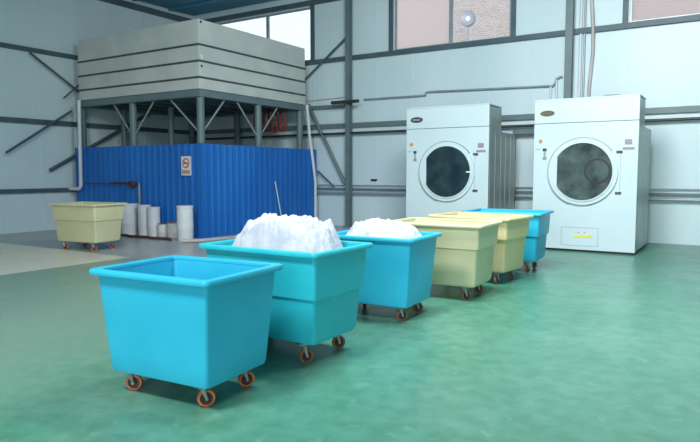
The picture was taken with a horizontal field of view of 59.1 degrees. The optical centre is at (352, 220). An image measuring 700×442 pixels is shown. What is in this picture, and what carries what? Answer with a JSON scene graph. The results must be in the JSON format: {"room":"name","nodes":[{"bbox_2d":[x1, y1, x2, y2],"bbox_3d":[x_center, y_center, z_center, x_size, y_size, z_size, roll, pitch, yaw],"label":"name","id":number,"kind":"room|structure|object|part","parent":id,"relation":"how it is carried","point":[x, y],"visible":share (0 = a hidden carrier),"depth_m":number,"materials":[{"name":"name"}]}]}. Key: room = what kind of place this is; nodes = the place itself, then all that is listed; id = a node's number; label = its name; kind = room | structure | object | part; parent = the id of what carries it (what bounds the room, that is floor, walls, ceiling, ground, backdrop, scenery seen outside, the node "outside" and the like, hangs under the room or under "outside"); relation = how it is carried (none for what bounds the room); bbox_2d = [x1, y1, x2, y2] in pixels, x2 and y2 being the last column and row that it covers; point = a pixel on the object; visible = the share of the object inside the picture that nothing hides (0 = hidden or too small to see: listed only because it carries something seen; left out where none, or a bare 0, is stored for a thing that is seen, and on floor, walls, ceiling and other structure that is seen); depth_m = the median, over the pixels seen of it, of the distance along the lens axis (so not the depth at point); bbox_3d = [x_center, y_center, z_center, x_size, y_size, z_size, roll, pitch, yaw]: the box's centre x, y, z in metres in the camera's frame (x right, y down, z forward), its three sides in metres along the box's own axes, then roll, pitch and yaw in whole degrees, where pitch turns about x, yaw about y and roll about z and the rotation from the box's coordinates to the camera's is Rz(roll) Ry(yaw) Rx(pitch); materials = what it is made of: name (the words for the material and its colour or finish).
{"room":"laundry","nodes":[
{"label":"laundry","id":0,"kind":"room"},
{"bbox_2d":[0,0,195,233],"bbox_3d":[-10.605,-2.547,10.656,0.112,6.300,21.000,3,5,32],"label":"wall","id":1,"kind":"structure","parent":0,"point":[29,89],"depth_m":15.36,"materials":[{"name":"white metal"}]},
{"bbox_2d":[0,188,75,193],"bbox_3d":[-10.561,-0.397,10.739,0.080,0.100,20.900,3,5,32],"label":"trim","id":2,"kind":"structure","parent":1,"relation":"attached to","point":[38,190],"depth_m":15.11,"materials":[{"name":"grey metal"}]},
{"bbox_2d":[5,110,71,153],"bbox_3d":[-7.599,-2.189,15.009,0.060,1.144,1.728,3,5,32],"label":"diagonal brace","id":3,"kind":"object","parent":1,"relation":"attached to","point":[70,111],"visible":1,"depth_m":14.94,"materials":[{"name":"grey metal"}]},
{"bbox_2d":[0,42,77,59],"bbox_3d":[-10.557,-3.776,10.469,0.090,0.100,20.900,3,5,32],"label":"trim","id":4,"kind":"structure","parent":1,"relation":"attached to","point":[3,45],"depth_m":14.98,"materials":[{"name":"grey metal"}]},
{"bbox_2d":[29,52,78,92],"bbox_3d":[-7.303,-3.580,15.483,0.056,1.041,1.626,3,5,32],"label":"diagonal brace","id":5,"kind":"object","parent":1,"relation":"attached to","point":[30,53],"visible":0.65,"depth_m":15.27,"materials":[{"name":"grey metal"}]},
{"bbox_2d":[63,84,78,98],"bbox_3d":[-7.039,-3.455,15.800,0.040,0.726,0.823,3,5,32],"label":"diagonal brace","id":6,"kind":"object","parent":1,"relation":"attached to","point":[72,90],"visible":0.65,"depth_m":15.65,"materials":[{"name":"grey metal"}]},
{"bbox_2d":[69,100,82,190],"bbox_3d":[-7.028,-1.900,15.619,0.543,2.254,0.090,3,5,32],"label":"downpipe","id":7,"kind":"object","parent":1,"relation":"attached to","point":[78,101],"visible":1,"depth_m":15.49,"materials":[{"name":"grey metal"}]},
{"bbox_2d":[0,116,188,134],"bbox_3d":[-10.561,-2.072,10.607,0.080,0.120,20.900,3,5,32],"label":"trim","id":8,"kind":"structure","parent":1,"relation":"attached to","point":[2,119],"depth_m":15.90,"materials":[{"name":"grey metal"}]},
{"bbox_2d":[49,114,150,171],"bbox_3d":[-6.610,-2.271,16.689,0.090,1.869,3.436,3,5,32],"label":"diagonal brace","id":9,"kind":"object","parent":1,"relation":"attached to","point":[70,158],"visible":0.65,"depth_m":16.37,"materials":[{"name":"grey metal"}]},
{"bbox_2d":[99,0,192,21],"bbox_3d":[-10.544,-5.455,10.329,0.120,0.150,20.900,3,5,32],"label":"trim","id":10,"kind":"structure","parent":1,"relation":"attached to","point":[122,3],"depth_m":17.62,"materials":[{"name":"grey metal"}]},
{"bbox_2d":[132,0,274,15],"bbox_3d":[-1.860,-5.287,5.087,21.000,0.160,21.300,3,5,32],"label":"ceiling","id":11,"kind":"structure","parent":0,"point":[190,7],"depth_m":17.93,"materials":[{"name":"metal"}]},
{"bbox_2d":[0,225,699,441],"bbox_3d":[-1.829,1.074,5.451,20.800,0.100,21.100,3,5,32],"label":"floor","id":12,"kind":"structure","parent":0,"point":[575,346],"depth_m":4.55,"materials":[{"name":"green paint"}]},
{"bbox_2d":[48,201,126,250],"bbox_3d":[-4.990,0.094,11.666,1.190,0.875,0.830,2,5,24],"label":"cart","id":13,"kind":"object","parent":12,"relation":"on","point":[86,222],"visible":1,"depth_m":11.38,"materials":[{"name":"beige plastic"}]},
{"bbox_2d":[110,181,140,204],"bbox_3d":[-5.423,-0.332,14.713,1.052,1.245,0.175,3,5,32],"label":"pipe","id":14,"kind":"object","parent":12,"relation":"on","point":[129,183],"visible":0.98,"depth_m":14.46,"materials":[{"name":"metal"}]},
{"bbox_2d":[121,203,138,234],"bbox_3d":[-5.216,-0.049,14.418,0.416,0.727,0.416,-2,5,-23],"label":"plastic tub","id":15,"kind":"object","parent":12,"relation":"on","point":[129,223],"visible":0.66,"depth_m":14.26,"materials":[{"name":"white plastic"}]},
{"bbox_2d":[137,204,150,235],"bbox_3d":[-4.789,-0.022,14.197,0.302,0.707,0.302,0,5,6],"label":"plastic tub","id":16,"kind":"object","parent":12,"relation":"on","point":[142,209],"visible":0.82,"depth_m":14.07,"materials":[{"name":"white plastic"}]},
{"bbox_3d":[-4.789,-0.357,14.171,0.302,0.035,0.302,0,5,6],"label":"lid","id":17,"kind":"part","parent":16,"relation":"part of","materials":[{"name":"white plastic"}]},
{"bbox_2d":[120,234,171,240],"bbox_3d":[-5.426,0.311,14.090,3.874,0.057,0.181,3,5,32],"label":"pipe","id":18,"kind":"object","parent":12,"relation":"on","point":[126,235],"visible":0.44,"depth_m":13.52,"materials":[{"name":"metal"}]},
{"bbox_2d":[147,207,160,236],"bbox_3d":[-4.521,0.011,14.043,0.291,0.667,0.291,1,5,10],"label":"plastic tub","id":19,"kind":"object","parent":12,"relation":"on","point":[153,213],"visible":0.88,"depth_m":13.93,"materials":[{"name":"white plastic"}]},
{"bbox_2d":[158,223,167,236],"bbox_3d":[-4.262,0.204,13.906,0.260,0.303,0.260,2,5,20],"label":"plastic tub","id":20,"kind":"object","parent":12,"relation":"on","point":[162,227],"visible":0.74,"depth_m":13.80,"materials":[{"name":"white plastic"}]},
{"bbox_2d":[167,222,176,237],"bbox_3d":[-3.966,0.199,13.718,0.312,0.343,0.312,3,5,30],"label":"plastic tub","id":21,"kind":"object","parent":12,"relation":"on","point":[171,226],"visible":0.62,"depth_m":13.58,"materials":[{"name":"white plastic"}]},
{"bbox_2d":[176,205,193,240],"bbox_3d":[-3.566,0.043,13.121,0.354,0.747,0.354,-3,5,-31],"label":"plastic tub","id":22,"kind":"object","parent":12,"relation":"on","point":[185,227],"visible":0.84,"depth_m":12.98,"materials":[{"name":"white plastic"}]},
{"bbox_3d":[-3.566,-0.311,13.093,0.354,0.037,0.354,-3,5,-31],"label":"lid","id":23,"kind":"part","parent":22,"relation":"part of","materials":[{"name":"white plastic"}]},
{"bbox_2d":[89,255,282,406],"bbox_3d":[-1.090,0.712,4.124,1.010,0.830,0.790,2,5,28],"label":"cart","id":24,"kind":"object","parent":12,"relation":"on","point":[202,323],"visible":1,"depth_m":3.86,"materials":[{"name":"blue plastic"}]},
{"bbox_2d":[81,89,304,148],"bbox_3d":[-4.178,-1.466,16.330,4.415,3.250,3.840,3,5,32],"label":"stand","id":25,"kind":"object","parent":12,"relation":"on","point":[199,104],"visible":0.59,"depth_m":15.33,"materials":[{"name":"grey metal"}]},
{"bbox_3d":[-6.933,-1.360,15.946,0.170,3.100,0.170,3,5,32],"label":"post","id":26,"kind":"part","parent":25,"relation":"part of","materials":[{"name":"grey metal"}]},
{"bbox_3d":[-6.213,-1.432,16.860,0.150,3.100,0.150,3,5,32],"label":"post","id":27,"kind":"part","parent":25,"relation":"part of","materials":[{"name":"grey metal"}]},
{"bbox_3d":[-5.267,-1.277,14.899,0.170,3.100,0.170,3,5,32],"label":"post","id":28,"kind":"part","parent":25,"relation":"part of","materials":[{"name":"grey metal"}]},
{"bbox_3d":[-4.648,-1.355,15.877,0.150,3.100,0.150,3,5,32],"label":"post","id":29,"kind":"part","parent":25,"relation":"part of","materials":[{"name":"grey metal"}]},
{"bbox_2d":[77,19,305,104],"bbox_3d":[-4.113,-3.835,16.102,4.302,1.486,3.864,3,5,32],"label":"water tank","id":30,"kind":"object","parent":25,"relation":"on","point":[193,54],"visible":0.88,"depth_m":14.48,"materials":[{"name":"metal"}]},
{"bbox_3d":[-4.912,-1.595,18.918,0.170,3.100,0.170,3,5,32],"label":"post","id":31,"kind":"part","parent":25,"relation":"part of","materials":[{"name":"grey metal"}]},
{"bbox_3d":[-3.355,-1.182,13.697,0.170,3.100,0.170,3,5,32],"label":"post","id":32,"kind":"part","parent":25,"relation":"part of","materials":[{"name":"grey metal"}]},
{"bbox_3d":[-3.347,-1.517,17.934,0.170,3.100,0.170,3,5,32],"label":"post","id":33,"kind":"part","parent":25,"relation":"part of","materials":[{"name":"grey metal"}]},
{"bbox_3d":[-2.336,-1.310,15.308,0.170,3.100,0.170,3,5,32],"label":"post","id":34,"kind":"part","parent":25,"relation":"part of","materials":[{"name":"grey metal"}]},
{"bbox_2d":[262,109,270,130],"bbox_3d":[-2.342,-2.725,16.711,0.256,0.611,0.106,3,5,32],"label":"hose","id":35,"kind":"object","parent":25,"relation":"hanging from","point":[265,110],"visible":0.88,"depth_m":16.69,"materials":[{"name":"red rubber"}]},
{"bbox_2d":[270,111,278,132],"bbox_3d":[-2.105,-2.653,16.567,0.256,0.611,0.106,3,5,32],"label":"hose","id":36,"kind":"object","parent":25,"relation":"hanging from","point":[276,115],"visible":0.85,"depth_m":16.53,"materials":[{"name":"red rubber"}]},
{"bbox_2d":[278,109,286,131],"bbox_3d":[-1.868,-2.671,16.416,0.256,0.611,0.106,3,5,32],"label":"hose","id":37,"kind":"object","parent":25,"relation":"hanging from","point":[281,110],"visible":0.99,"depth_m":16.39,"materials":[{"name":"red rubber"}]},
{"bbox_3d":[-1.435,-1.422,16.733,0.170,3.100,0.170,3,5,32],"label":"post","id":38,"kind":"part","parent":25,"relation":"part of","materials":[{"name":"grey metal"}]},
{"bbox_2d":[75,143,316,238],"bbox_3d":[-4.055,-0.890,16.467,4.555,2.080,4.315,3,5,32],"label":"enclosure","id":39,"kind":"object","parent":12,"relation":"on","point":[227,187],"visible":0.68,"depth_m":14.56,"materials":[{"name":"paint"}]},
{"bbox_2d":[181,156,190,174],"bbox_3d":[-3.687,-1.218,13.636,0.300,0.420,0.028,3,5,32],"label":"warning sign","id":40,"kind":"object","parent":39,"relation":"attached to","point":[185,160],"visible":1,"depth_m":13.64,"materials":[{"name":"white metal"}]},
{"bbox_3d":[-3.296,-0.656,13.508,0.105,2.080,0.105,3,5,32],"label":"corner trim","id":41,"kind":"part","parent":39,"relation":"part of","materials":[{"name":"blue paint"}]},
{"bbox_2d":[182,235,236,242],"bbox_3d":[-2.163,0.295,14.171,0.370,0.072,4.045,4,6,38],"label":"pipe","id":42,"kind":"object","parent":12,"relation":"on","point":[226,237],"visible":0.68,"depth_m":12.89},
{"bbox_2d":[275,181,281,215],"bbox_3d":[-1.852,-0.386,15.549,0.253,1.225,0.030,-3,5,-31],"label":"rod","id":43,"kind":"object","parent":12,"relation":"on","point":[275,181],"visible":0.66,"depth_m":15.51,"materials":[{"name":"grey metal"}]},
{"bbox_2d":[199,239,372,362],"bbox_3d":[-0.543,0.616,5.061,1.190,0.875,0.830,3,5,32],"label":"cart","id":44,"kind":"object","parent":12,"relation":"on","point":[315,296],"visible":0.66,"depth_m":4.67,"materials":[{"name":"teal plastic"}]},
{"bbox_2d":[232,213,342,252],"bbox_3d":[-0.550,0.169,5.045,1.070,0.448,0.720,3,5,32],"label":"heap","id":45,"kind":"object","parent":44,"relation":"in","point":[305,233],"visible":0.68,"depth_m":4.79,"materials":[{"name":"white fabric"}]},
{"bbox_2d":[306,105,316,217],"bbox_3d":[-1.126,-1.489,16.671,0.316,3.244,0.086,-3,5,-30],"label":"downpipe","id":46,"kind":"object","parent":12,"relation":"on","point":[307,106],"visible":0.88,"depth_m":16.66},
{"bbox_2d":[342,0,351,226],"bbox_3d":[-0.112,-2.824,16.189,0.280,5.980,0.220,3,5,32],"label":"steel column","id":47,"kind":"structure","parent":12,"relation":"on","point":[348,3],"depth_m":16.15,"materials":[{"name":"grey metal"}]},
{"bbox_2d":[331,99,358,103],"bbox_3d":[-0.210,-3.093,16.040,0.830,0.086,0.090,3,5,32],"label":"pipe","id":48,"kind":"object","parent":47,"relation":"attached to","point":[353,100],"visible":1,"depth_m":15.99,"materials":[{"name":"grey metal"}]},
{"bbox_2d":[205,117,699,139],"bbox_3d":[3.797,-2.134,13.866,20.300,0.091,0.064,3,5,32],"label":"pipe","id":49,"kind":"object","parent":47,"relation":"attached to","point":[686,118],"visible":0.48,"depth_m":15.78,"materials":[{"name":"grey metal"}]},
{"bbox_2d":[337,230,441,320],"bbox_3d":[0.302,0.538,6.332,1.010,0.830,0.790,2,5,29],"label":"cart","id":50,"kind":"object","parent":12,"relation":"on","point":[398,272],"visible":0.75,"depth_m":5.98,"materials":[{"name":"blue plastic"}]},
{"bbox_2d":[346,217,421,238],"bbox_3d":[0.302,0.138,6.300,0.900,0.322,0.636,2,5,29],"label":"heap","id":51,"kind":"object","parent":50,"relation":"in","point":[377,227],"visible":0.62,"depth_m":6.12,"materials":[{"name":"white fabric"}]},
{"bbox_2d":[392,217,502,299],"bbox_3d":[1.084,0.434,7.362,1.190,0.875,0.830,3,5,30],"label":"cart","id":52,"kind":"object","parent":12,"relation":"on","point":[464,252],"visible":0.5,"depth_m":6.98,"materials":[{"name":"beige plastic"}]},
{"bbox_2d":[406,103,515,217],"bbox_3d":[2.318,-0.990,13.258,1.800,2.785,1.775,3,5,32],"label":"dryer","id":53,"kind":"object","parent":12,"relation":"on","point":[459,158],"visible":0.83,"depth_m":12.53,"materials":[{"name":"white metal"}]},
{"bbox_3d":[1.897,-1.000,12.533,1.200,1.200,0.044,3,5,32],"label":"door","id":54,"kind":"part","parent":53,"relation":"part of","materials":[{"name":"black glass"}]},
{"bbox_3d":[1.898,-0.735,12.610,1.800,2.300,0.050,3,5,32],"label":"panel","id":55,"kind":"part","parent":53,"relation":"part of","materials":[{"name":"white metal"}]},
{"bbox_3d":[1.915,-0.997,12.491,0.955,1.030,0.006,3,5,32],"label":"door glass","id":56,"kind":"part","parent":53,"relation":"part of","materials":[{"name":"black glass"}]},
{"bbox_3d":[2.509,-1.485,12.132,0.120,0.090,0.005,3,5,32],"label":"label plate","id":57,"kind":"part","parent":53,"relation":"part of","materials":[{"name":"plastic"}]},
{"bbox_2d":[428,212,533,283],"bbox_3d":[1.730,0.352,8.406,1.190,0.875,0.830,4,6,39],"label":"cart","id":58,"kind":"object","parent":12,"relation":"on","point":[508,255],"visible":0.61,"depth_m":8.02,"materials":[{"name":"yellow plastic"}]},
{"bbox_2d":[462,208,553,271],"bbox_3d":[2.329,0.279,9.320,1.190,0.875,0.830,3,5,30],"label":"cart","id":59,"kind":"object","parent":12,"relation":"on","point":[535,242],"visible":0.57,"depth_m":8.92,"materials":[{"name":"blue plastic"}]},
{"bbox_2d":[476,210,549,261],"bbox_3d":[2.329,0.208,9.314,1.100,0.708,0.740,3,5,30],"label":"tub","id":60,"kind":"object","parent":59,"relation":"in","point":[535,242],"depth_m":8.88,"materials":[{"name":"blue plastic"}]},
{"bbox_2d":[513,129,533,208],"bbox_3d":[3.942,-0.840,13.805,0.780,2.400,0.100,3,5,32],"label":"frame","id":61,"kind":"object","parent":12,"relation":"on","point":[521,131],"visible":0.17,"depth_m":13.79,"materials":[{"name":"grey metal"}]},
{"bbox_3d":[3.942,-1.986,13.714,0.780,0.100,0.100,3,5,32],"label":"arm","id":62,"kind":"part","parent":61,"relation":"part of","materials":[{"name":"grey metal"}]},
{"bbox_2d":[563,0,574,98],"bbox_3d":[4.600,-2.590,13.227,0.280,5.980,0.220,3,5,32],"label":"steel column","id":63,"kind":"structure","parent":12,"relation":"on","point":[570,4],"depth_m":13.10,"materials":[{"name":"grey metal"}]},
{"bbox_2d":[532,94,650,254],"bbox_3d":[4.588,-0.907,11.837,1.800,2.845,1.762,3,5,32],"label":"dryer","id":64,"kind":"object","parent":12,"relation":"on","point":[591,167],"visible":0.99,"depth_m":11.09,"materials":[{"name":"white metal"}]},
{"bbox_3d":[4.121,0.286,11.253,0.650,0.338,0.003,3,5,32],"label":"access panel","id":65,"kind":"part","parent":64,"relation":"part of","materials":[{"name":"white metal"}]},
{"bbox_3d":[4.131,-0.889,11.129,1.200,1.200,0.044,3,5,32],"label":"door","id":66,"kind":"part","parent":64,"relation":"part of","materials":[{"name":"grey glass"}]},
{"bbox_3d":[4.149,-0.886,11.087,0.955,1.030,0.006,3,5,32],"label":"door glass","id":67,"kind":"part","parent":64,"relation":"part of","materials":[{"name":"grey glass"}]},
{"bbox_3d":[4.776,-1.373,10.707,0.120,0.090,0.005,3,5,32],"label":"label plate","id":68,"kind":"part","parent":64,"relation":"part of","materials":[{"name":"plastic"}]},
{"bbox_3d":[4.780,-1.260,10.713,0.190,0.045,0.005,3,5,32],"label":"label plate","id":69,"kind":"part","parent":64,"relation":"part of","materials":[{"name":"plastic"}]},
{"bbox_3d":[9.295,-2.357,10.276,0.280,5.980,0.220,3,5,32],"label":"steel column","id":70,"kind":"structure","parent":12,"relation":"on","visible":0},
{"bbox_2d":[317,191,699,201],"bbox_3d":[5.711,-0.460,12.812,15.800,0.057,0.060,3,5,32],"label":"pipe","id":71,"kind":"object","parent":70,"relation":"attached to","point":[328,192],"visible":0.52,"depth_m":14.02,"materials":[{"name":"metal"}]},
{"bbox_2d":[318,183,699,189],"bbox_3d":[5.721,-0.691,12.810,15.800,0.042,0.044,3,5,32],"label":"pipe","id":72,"kind":"object","parent":70,"relation":"attached to","point":[690,188],"visible":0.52,"depth_m":14.01,"materials":[{"name":"metal"}]},
{"bbox_2d":[193,0,699,244],"bbox_3d":[3.768,-2.815,14.049,20.800,6.300,0.112,3,5,32],"label":"wall","id":73,"kind":"structure","parent":0,"point":[659,63],"depth_m":14.23,"materials":[{"name":"white metal"}]},
{"bbox_2d":[218,7,309,60],"bbox_3d":[-2.627,-5.202,17.914,3.570,1.450,0.065,3,5,32],"label":"window","id":74,"kind":"structure","parent":73,"relation":"in","point":[304,9],"depth_m":17.75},
{"bbox_2d":[204,0,339,22],"bbox_3d":[3.760,-5.688,13.715,20.700,0.120,0.100,3,5,32],"label":"trim","id":75,"kind":"structure","parent":73,"relation":"attached to","point":[309,2],"depth_m":17.53,"materials":[{"name":"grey metal"}]},
{"bbox_2d":[310,5,314,59],"bbox_3d":[-1.104,-5.133,16.853,0.100,1.480,0.070,3,5,32],"label":"trim","id":76,"kind":"structure","parent":73,"relation":"attached to","point":[312,7],"depth_m":16.83,"materials":[{"name":"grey metal"}]},
{"bbox_2d":[305,38,344,80],"bbox_3d":[-0.766,-4.330,16.590,1.429,1.059,0.056,3,5,32],"label":"diagonal brace","id":77,"kind":"object","parent":73,"relation":"attached to","point":[343,40],"visible":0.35,"depth_m":16.56,"materials":[{"name":"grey metal"}]},
{"bbox_2d":[307,96,344,100],"bbox_3d":[-0.723,-3.313,16.738,1.301,0.064,0.036,3,5,32],"label":"pipe","id":78,"kind":"object","parent":73,"relation":"attached to","point":[341,96],"visible":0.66,"depth_m":16.72,"materials":[{"name":"grey metal"}]},
{"bbox_2d":[307,104,344,184],"bbox_3d":[-0.715,-2.084,16.735,1.288,2.218,0.090,3,5,32],"label":"diagonal brace","id":79,"kind":"object","parent":73,"relation":"attached to","point":[310,108],"visible":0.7,"depth_m":16.70,"materials":[{"name":"grey metal"}]},
{"bbox_2d":[317,170,334,186],"bbox_3d":[-0.745,-1.154,16.827,0.577,0.464,0.050,3,5,32],"label":"diagonal brace","id":80,"kind":"object","parent":73,"relation":"attached to","point":[319,172],"visible":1,"depth_m":16.81,"materials":[{"name":"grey metal"}]},
{"bbox_2d":[311,104,344,109],"bbox_3d":[-0.752,-3.091,16.785,1.220,0.100,0.080,3,5,32],"label":"trim","id":81,"kind":"structure","parent":73,"relation":"attached to","point":[335,106],"depth_m":16.68,"materials":[{"name":"grey metal"}]},
{"bbox_2d":[389,0,393,50],"bbox_3d":[0.960,-5.031,15.556,0.100,1.480,0.070,3,5,32],"label":"trim","id":82,"kind":"structure","parent":73,"relation":"attached to","point":[391,2],"depth_m":15.53,"materials":[{"name":"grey metal"}]},
{"bbox_2d":[195,105,699,134],"bbox_3d":[3.765,-2.349,13.987,20.700,0.120,0.080,3,5,32],"label":"trim","id":83,"kind":"structure","parent":73,"relation":"attached to","point":[679,109],"depth_m":15.72,"materials":[{"name":"grey metal"}]},
{"bbox_2d":[395,0,510,49],"bbox_3d":[2.334,-4.956,14.796,3.000,1.450,0.065,3,5,32],"label":"window","id":84,"kind":"structure","parent":73,"relation":"in","point":[418,23],"depth_m":15.17,"materials":[{"name":"glass"}]},
{"bbox_3d":[1.712,-4.987,15.190,1.435,1.360,0.010,3,5,32],"label":"pane","id":85,"kind":"part","parent":84,"relation":"part of","materials":[{"name":"glass"}]},
{"bbox_2d":[364,75,562,99],"bbox_3d":[2.417,-3.151,14.753,5.038,0.240,0.044,3,5,32],"label":"pipe","id":86,"kind":"object","parent":73,"relation":"attached to","point":[561,75],"visible":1,"depth_m":14.55,"materials":[{"name":"grey metal"}]},
{"bbox_2d":[461,11,475,41],"bbox_3d":[2.695,-4.556,14.499,0.360,0.740,0.105,3,5,32],"label":"lamp","id":87,"kind":"object","parent":73,"relation":"attached to","point":[468,18],"visible":1,"depth_m":14.48,"materials":[{"name":"white"}]},
{"bbox_2d":[305,14,699,65],"bbox_3d":[3.763,-4.098,13.845,20.700,0.110,0.090,3,5,32],"label":"trim","id":88,"kind":"structure","parent":73,"relation":"attached to","point":[688,18],"depth_m":13.85,"materials":[{"name":"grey metal"}]},
{"bbox_2d":[317,187,699,196],"bbox_3d":[3.771,-0.665,14.129,20.700,0.060,0.060,3,5,32],"label":"trim","id":89,"kind":"structure","parent":73,"relation":"attached to","point":[318,188],"depth_m":14.12,"materials":[{"name":"grey metal"}]},
{"bbox_2d":[511,0,516,35],"bbox_3d":[3.616,-4.899,13.886,0.100,1.480,0.070,3,5,32],"label":"trim","id":90,"kind":"structure","parent":73,"relation":"attached to","point":[513,2],"depth_m":13.88,"materials":[{"name":"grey metal"}]},
{"bbox_2d":[555,80,557,98],"bbox_3d":[4.445,-1.905,13.581,0.048,2.360,0.050,3,5,32],"label":"pipe","id":91,"kind":"object","parent":73,"relation":"attached to","point":[556,84],"visible":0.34,"depth_m":13.49,"materials":[{"name":"grey metal"}]},
{"bbox_2d":[577,0,582,97],"bbox_3d":[4.857,-3.102,13.238,0.061,4.800,0.064,3,5,32],"label":"conduit","id":92,"kind":"object","parent":73,"relation":"attached to","point":[581,1],"visible":0.48,"depth_m":13.18,"materials":[{"name":"grey metal"}]},
{"bbox_2d":[582,0,586,96],"bbox_3d":[4.922,-3.099,13.191,0.042,4.800,0.044,3,5,32],"label":"conduit","id":93,"kind":"object","parent":73,"relation":"attached to","point":[585,3],"visible":0.48,"depth_m":13.14,"materials":[{"name":"grey metal"}]},
{"bbox_2d":[587,0,594,96],"bbox_3d":[5.002,-3.092,13.093,0.186,4.803,0.140,3,5,32],"label":"conduit","id":94,"kind":"object","parent":73,"relation":"attached to","point":[591,1],"visible":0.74,"depth_m":13.01,"materials":[{"name":"grey metal"}]},
{"bbox_2d":[622,0,628,22],"bbox_3d":[5.595,-4.801,12.642,0.100,1.480,0.070,3,5,32],"label":"trim","id":95,"kind":"structure","parent":73,"relation":"attached to","point":[625,2],"depth_m":12.65,"materials":[{"name":"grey metal"}]},
{"bbox_2d":[629,0,699,21],"bbox_3d":[6.979,-4.725,11.877,3.020,1.450,0.065,3,5,32],"label":"window","id":96,"kind":"structure","parent":73,"relation":"in","point":[640,10],"depth_m":12.41,"materials":[{"name":"glass"}]},
{"label":"outside","id":97,"kind":"structure","parent":0,"visible":0},
{"bbox_3d":[10.747,-0.470,25.243,44.700,0.100,25.900,3,5,32],"label":"ground","id":98,"kind":"structure","parent":97,"visible":0},
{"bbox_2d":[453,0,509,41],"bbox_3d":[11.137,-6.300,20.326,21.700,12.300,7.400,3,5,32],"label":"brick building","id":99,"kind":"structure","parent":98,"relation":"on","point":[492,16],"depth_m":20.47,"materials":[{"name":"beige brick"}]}
]}

